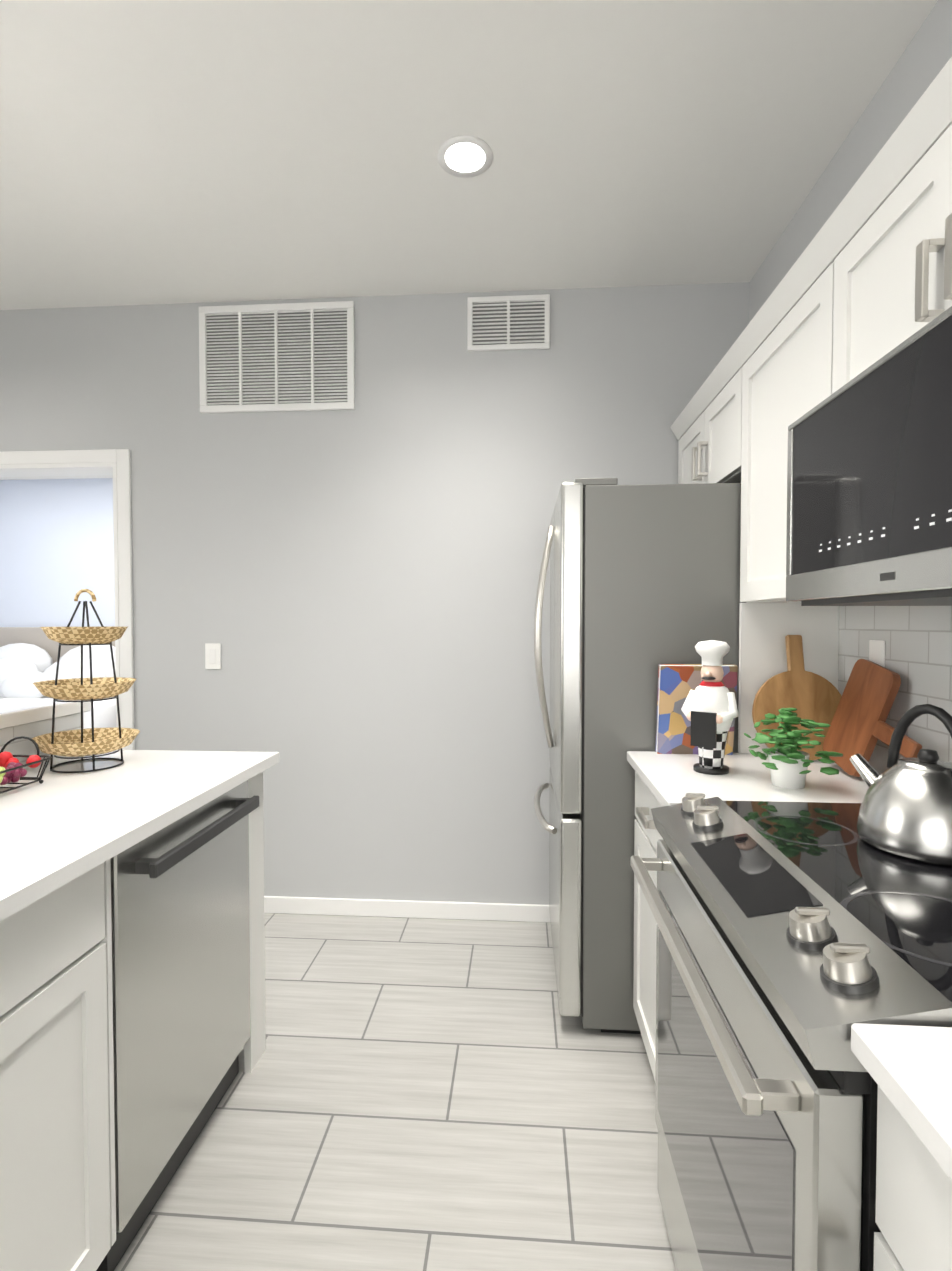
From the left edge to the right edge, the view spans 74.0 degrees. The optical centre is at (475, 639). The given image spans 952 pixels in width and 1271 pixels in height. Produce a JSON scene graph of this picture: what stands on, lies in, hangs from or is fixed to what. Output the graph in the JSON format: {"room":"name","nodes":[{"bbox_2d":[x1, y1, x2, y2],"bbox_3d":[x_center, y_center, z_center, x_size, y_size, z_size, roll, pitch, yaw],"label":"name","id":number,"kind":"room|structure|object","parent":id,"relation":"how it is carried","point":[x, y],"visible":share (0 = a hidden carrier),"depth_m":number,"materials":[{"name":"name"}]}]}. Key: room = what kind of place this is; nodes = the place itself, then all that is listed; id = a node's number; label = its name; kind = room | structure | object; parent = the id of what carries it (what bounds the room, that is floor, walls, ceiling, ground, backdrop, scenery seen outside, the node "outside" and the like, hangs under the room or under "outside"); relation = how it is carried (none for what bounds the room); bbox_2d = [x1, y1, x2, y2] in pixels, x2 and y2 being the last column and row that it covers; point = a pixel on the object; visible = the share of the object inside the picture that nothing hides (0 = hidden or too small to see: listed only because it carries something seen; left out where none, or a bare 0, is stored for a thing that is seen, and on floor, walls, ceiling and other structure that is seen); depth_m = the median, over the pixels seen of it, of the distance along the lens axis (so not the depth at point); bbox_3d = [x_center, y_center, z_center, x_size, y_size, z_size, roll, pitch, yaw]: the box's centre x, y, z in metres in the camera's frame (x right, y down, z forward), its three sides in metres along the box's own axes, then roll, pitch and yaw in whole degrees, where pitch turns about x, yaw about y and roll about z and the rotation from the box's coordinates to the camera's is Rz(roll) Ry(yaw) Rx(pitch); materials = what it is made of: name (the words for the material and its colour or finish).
{"room":"kitchen","nodes":[
{"label":"kitchen","id":0,"kind":"room"},
{"bbox_2d":[0,698,90,757],"bbox_3d":[-1.506,0.758,0.683,0.360,1.070,2.730,0,1,4],"label":"wall","id":1,"kind":"structure","parent":0,"point":[17,711],"depth_m":1.84,"materials":[{"name":"grey paint"}]},
{"bbox_2d":[0,713,80,764],"bbox_3d":[-1.336,0.321,0.640,0.006,0.113,2.690,0,1,4],"label":"backsplash","id":2,"kind":"structure","parent":1,"relation":"attached to","point":[22,746],"depth_m":1.77,"materials":[{"name":"tile"}]},
{"bbox_2d":[0,478,114,626],"bbox_3d":[-3.582,-0.141,3.143,5.040,2.740,0.004,0,1,4],"label":"wall","id":3,"kind":"structure","parent":0,"point":[56,545],"depth_m":3.00,"materials":[{"name":"paint"}]},
{"bbox_2d":[0,282,747,904],"bbox_3d":[-2.415,-0.137,2.997,7.390,2.740,0.120,0,1,4],"label":"wall","id":4,"kind":"structure","parent":0,"point":[354,592],"depth_m":2.80,"materials":[{"name":"grey paint"}]},
{"bbox_2d":[0,449,134,749],"bbox_3d":[-2.053,0.186,2.981,0.995,2.095,0.156,0,1,4],"label":"door frame","id":5,"kind":"structure","parent":4,"relation":"attached to","point":[115,463],"depth_m":2.86,"materials":[{"name":"white wood"}]},
{"bbox_2d":[205,643,220,668],"bbox_3d":[-1.188,0.076,2.849,0.072,0.116,0.008,0,1,4],"label":"switch plate","id":6,"kind":"object","parent":4,"relation":"attached to","point":[212,655],"visible":1,"depth_m":2.85,"materials":[{"name":"white plastic"}]},
{"bbox_2d":[199,301,354,412],"bbox_3d":[-0.882,-1.245,2.790,0.700,0.466,0.015,0,1,4],"label":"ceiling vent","id":7,"kind":"object","parent":4,"relation":"in","point":[277,357],"visible":1,"depth_m":2.79,"materials":[{"name":"white metal"}]},
{"bbox_2d":[264,896,549,921],"bbox_3d":[-0.205,1.201,2.806,2.709,0.075,0.013,0,1,4],"label":"baseboard","id":8,"kind":"structure","parent":4,"relation":"attached to","point":[415,909],"depth_m":2.79,"materials":[{"name":"white"}]},
{"bbox_2d":[467,294,549,351],"bbox_3d":[0.139,-1.360,2.714,0.353,0.226,0.015,0,1,4],"label":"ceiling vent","id":9,"kind":"object","parent":4,"relation":"in","point":[500,323],"visible":1,"depth_m":2.71,"materials":[{"name":"white metal"}]},
{"bbox_2d":[114,913,676,1270],"bbox_3d":[-1.449,1.330,0.413,5.090,0.060,5.210,0,1,4],"label":"floor","id":10,"kind":"structure","parent":0,"point":[417,1094],"depth_m":1.64,"materials":[{"name":"tile"}]},
{"bbox_2d":[0,750,278,1270],"bbox_3d":[-1.015,0.837,0.630,0.632,0.915,2.690,0,1,4],"label":"base cabinet","id":11,"kind":"object","parent":10,"relation":"on","point":[65,838],"visible":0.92,"depth_m":1.14,"materials":[{"name":"white wood"}]},
{"bbox_2d":[0,736,50,793],"bbox_3d":[-1.159,0.231,1.397,0.201,0.255,0.400,0,1,4],"label":"fruit tray","id":12,"kind":"object","parent":11,"relation":"on","point":[12,769],"visible":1,"depth_m":1.54,"materials":[{"name":"black metal"}]},
{"bbox_2d":[32,589,139,772],"bbox_3d":[-1.076,0.105,1.744,0.258,0.490,0.258,0,1,4],"label":"stand","id":13,"kind":"object","parent":11,"relation":"on","point":[89,743],"visible":1,"depth_m":1.70,"materials":[{"name":"wicker"}]},
{"bbox_2d":[96,780,258,1270],"bbox_3d":[-0.933,0.830,1.542,0.626,0.881,0.600,0,1,4],"label":"dishwasher","id":14,"kind":"object","parent":10,"relation":"on","point":[180,917],"visible":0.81,"depth_m":1.42,"materials":[{"name":"grey metal"}]},
{"bbox_2d":[534,478,745,1033],"bbox_3d":[0.657,0.369,2.325,0.881,1.762,0.746,0,1,4],"label":"fridge","id":15,"kind":"object","parent":10,"relation":"on","point":[644,581],"visible":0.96,"depth_m":1.97,"materials":[{"name":"grey metal"}]},
{"bbox_2d":[633,775,662,1079],"bbox_3d":[0.766,0.825,1.666,0.590,0.886,0.557,0,1,4],"label":"base cabinet","id":16,"kind":"object","parent":10,"relation":"on","point":[646,836],"depth_m":1.80,"materials":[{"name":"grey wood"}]},
{"bbox_2d":[627,751,868,806],"bbox_3d":[0.753,0.367,1.655,0.615,0.030,0.557,0,1,4],"label":"countertop","id":17,"kind":"structure","parent":16,"relation":"on","point":[668,777],"depth_m":1.58,"materials":[{"name":"white stone"}]},
{"bbox_2d":[655,664,737,754],"bbox_3d":[0.660,0.212,1.897,0.222,0.276,0.068,0,1,4],"label":"painting","id":18,"kind":"object","parent":17,"relation":"on","point":[677,683],"visible":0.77,"depth_m":1.89,"materials":[{"name":"multicoloured paper"}]},
{"bbox_2d":[681,640,738,774],"bbox_3d":[0.619,0.176,1.673,0.131,0.350,0.134,0,1,4],"label":"chef figurine","id":19,"kind":"object","parent":17,"relation":"on","point":[709,709],"visible":1,"depth_m":1.65,"materials":[{"name":"white ceramic"}]},
{"bbox_2d":[744,708,842,788],"bbox_3d":[0.758,0.261,1.539,0.200,0.189,0.212,0,1,4],"label":"potted plant","id":20,"kind":"object","parent":17,"relation":"on","point":[788,764],"visible":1,"depth_m":1.50,"materials":[{"name":"green plant"}]},
{"bbox_2d":[752,635,841,759],"bbox_3d":[0.935,0.167,1.831,0.260,0.360,0.093,0,1,4],"label":"round cutting board","id":21,"kind":"object","parent":17,"relation":"on","point":[811,695],"visible":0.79,"depth_m":1.82,"materials":[{"name":"brown wood"}]},
{"bbox_2d":[823,659,921,776],"bbox_3d":[0.995,0.201,1.575,0.095,0.294,0.382,0,1,4],"label":"paddle cutting board","id":22,"kind":"object","parent":17,"relation":"on","point":[860,725],"visible":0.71,"depth_m":1.61,"materials":[{"name":"brown wood"}]},
{"bbox_2d":[630,793,951,1270],"bbox_3d":[0.661,0.807,1.006,0.704,0.954,0.762,0,1,4],"label":"range","id":23,"kind":"object","parent":10,"relation":"on","point":[795,941],"visible":0.92,"depth_m":0.85,"materials":[{"name":"silver metal"}]},
{"bbox_2d":[850,704,951,865],"bbox_3d":[0.783,0.235,1.105,0.208,0.249,0.233,0,1,4],"label":"kettle","id":24,"kind":"object","parent":23,"relation":"on","point":[905,810],"visible":1,"depth_m":1.05,"materials":[{"name":"silver metal"}]},
{"bbox_2d":[873,1095,951,1270],"bbox_3d":[0.670,0.859,0.326,0.590,0.886,0.583,0,1,4],"label":"base cabinet","id":25,"kind":"object","parent":10,"relation":"on","point":[913,1218],"depth_m":0.58,"materials":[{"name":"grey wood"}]},
{"bbox_2d":[851,1023,951,1194],"bbox_3d":[0.626,0.413,-0.119,0.615,0.030,1.453,0,1,4],"label":"countertop","id":26,"kind":"structure","parent":25,"relation":"on","point":[911,1066],"depth_m":0.56,"materials":[{"name":"white stone"}]},
{"bbox_2d":[0,0,937,479],"bbox_3d":[-2.481,-1.523,2.033,7.390,0.080,8.440,0,1,4],"label":"ceiling","id":27,"kind":"structure","parent":0,"point":[152,152],"depth_m":1.86,"materials":[{"name":"paint"}]},
{"bbox_2d":[438,135,492,177],"bbox_3d":[-0.033,-1.478,1.935,0.170,0.004,0.170,0,1,4],"label":"recessed light","id":28,"kind":"object","parent":27,"relation":"in","point":[465,156],"visible":1,"depth_m":1.93,"materials":[{"name":"white plastic"}]},
{"bbox_2d":[744,0,951,773],"bbox_3d":[1.024,-0.063,0.130,0.120,2.740,5.070,0,1,4],"label":"wall","id":29,"kind":"structure","parent":0,"point":[930,49],"depth_m":1.77,"materials":[{"name":"grey paint"}]},
{"bbox_2d":[674,345,737,483],"bbox_3d":[0.972,-0.712,2.281,0.288,0.355,0.774,0,1,4],"label":"upper cabinet","id":30,"kind":"object","parent":29,"relation":"attached to","point":[707,433],"depth_m":2.19,"materials":[{"name":"white wood"}]},
{"bbox_2d":[734,225,838,608],"bbox_3d":[0.925,-0.488,1.622,0.288,0.768,0.559,0,1,4],"label":"upper cabinet","id":31,"kind":"object","parent":29,"relation":"attached to","point":[782,356],"depth_m":1.67,"materials":[{"name":"white wood"}]},
{"bbox_2d":[826,65,951,397],"bbox_3d":[0.877,-0.655,0.952,0.288,0.400,0.774,0,1,4],"label":"upper cabinet","id":32,"kind":"object","parent":29,"relation":"attached to","point":[864,283],"depth_m":1.12,"materials":[{"name":"white wood"}]},
{"bbox_2d":[786,306,951,605],"bbox_3d":[0.826,-0.255,0.966,0.372,0.386,0.762,0,1,4],"label":"microwave","id":33,"kind":"object","parent":32,"relation":"attached to","point":[869,492],"visible":1,"depth_m":1.01,"materials":[{"name":"black glass"}]},
{"bbox_2d":[838,606,951,772],"bbox_3d":[0.986,0.154,0.507,0.006,0.455,2.765,0,1,4],"label":"backsplash","id":34,"kind":"structure","parent":29,"relation":"attached to","point":[918,648],"depth_m":1.53,"materials":[{"name":"tile"}]},
{"bbox_2d":[869,640,884,666],"bbox_3d":[1.063,0.059,1.675,0.005,0.115,0.070,0,1,4],"label":"electrical outlet plate","id":35,"kind":"object","parent":34,"relation":"attached to","point":[876,651],"visible":0.52,"depth_m":1.67,"materials":[{"name":"white plastic"}]},
{"bbox_3d":[-3.467,1.217,4.787,5.040,0.060,3.230,0,1,4],"label":"floor","id":36,"kind":"structure","parent":0,"visible":0},
{"bbox_2d":[0,627,115,728],"bbox_3d":[-4.095,0.540,5.235,1.580,1.270,2.148,0,1,4],"label":"bed","id":37,"kind":"object","parent":36,"relation":"on","point":[28,657],"visible":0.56,"depth_m":5.90,"materials":[{"name":"fabric"}]}
]}

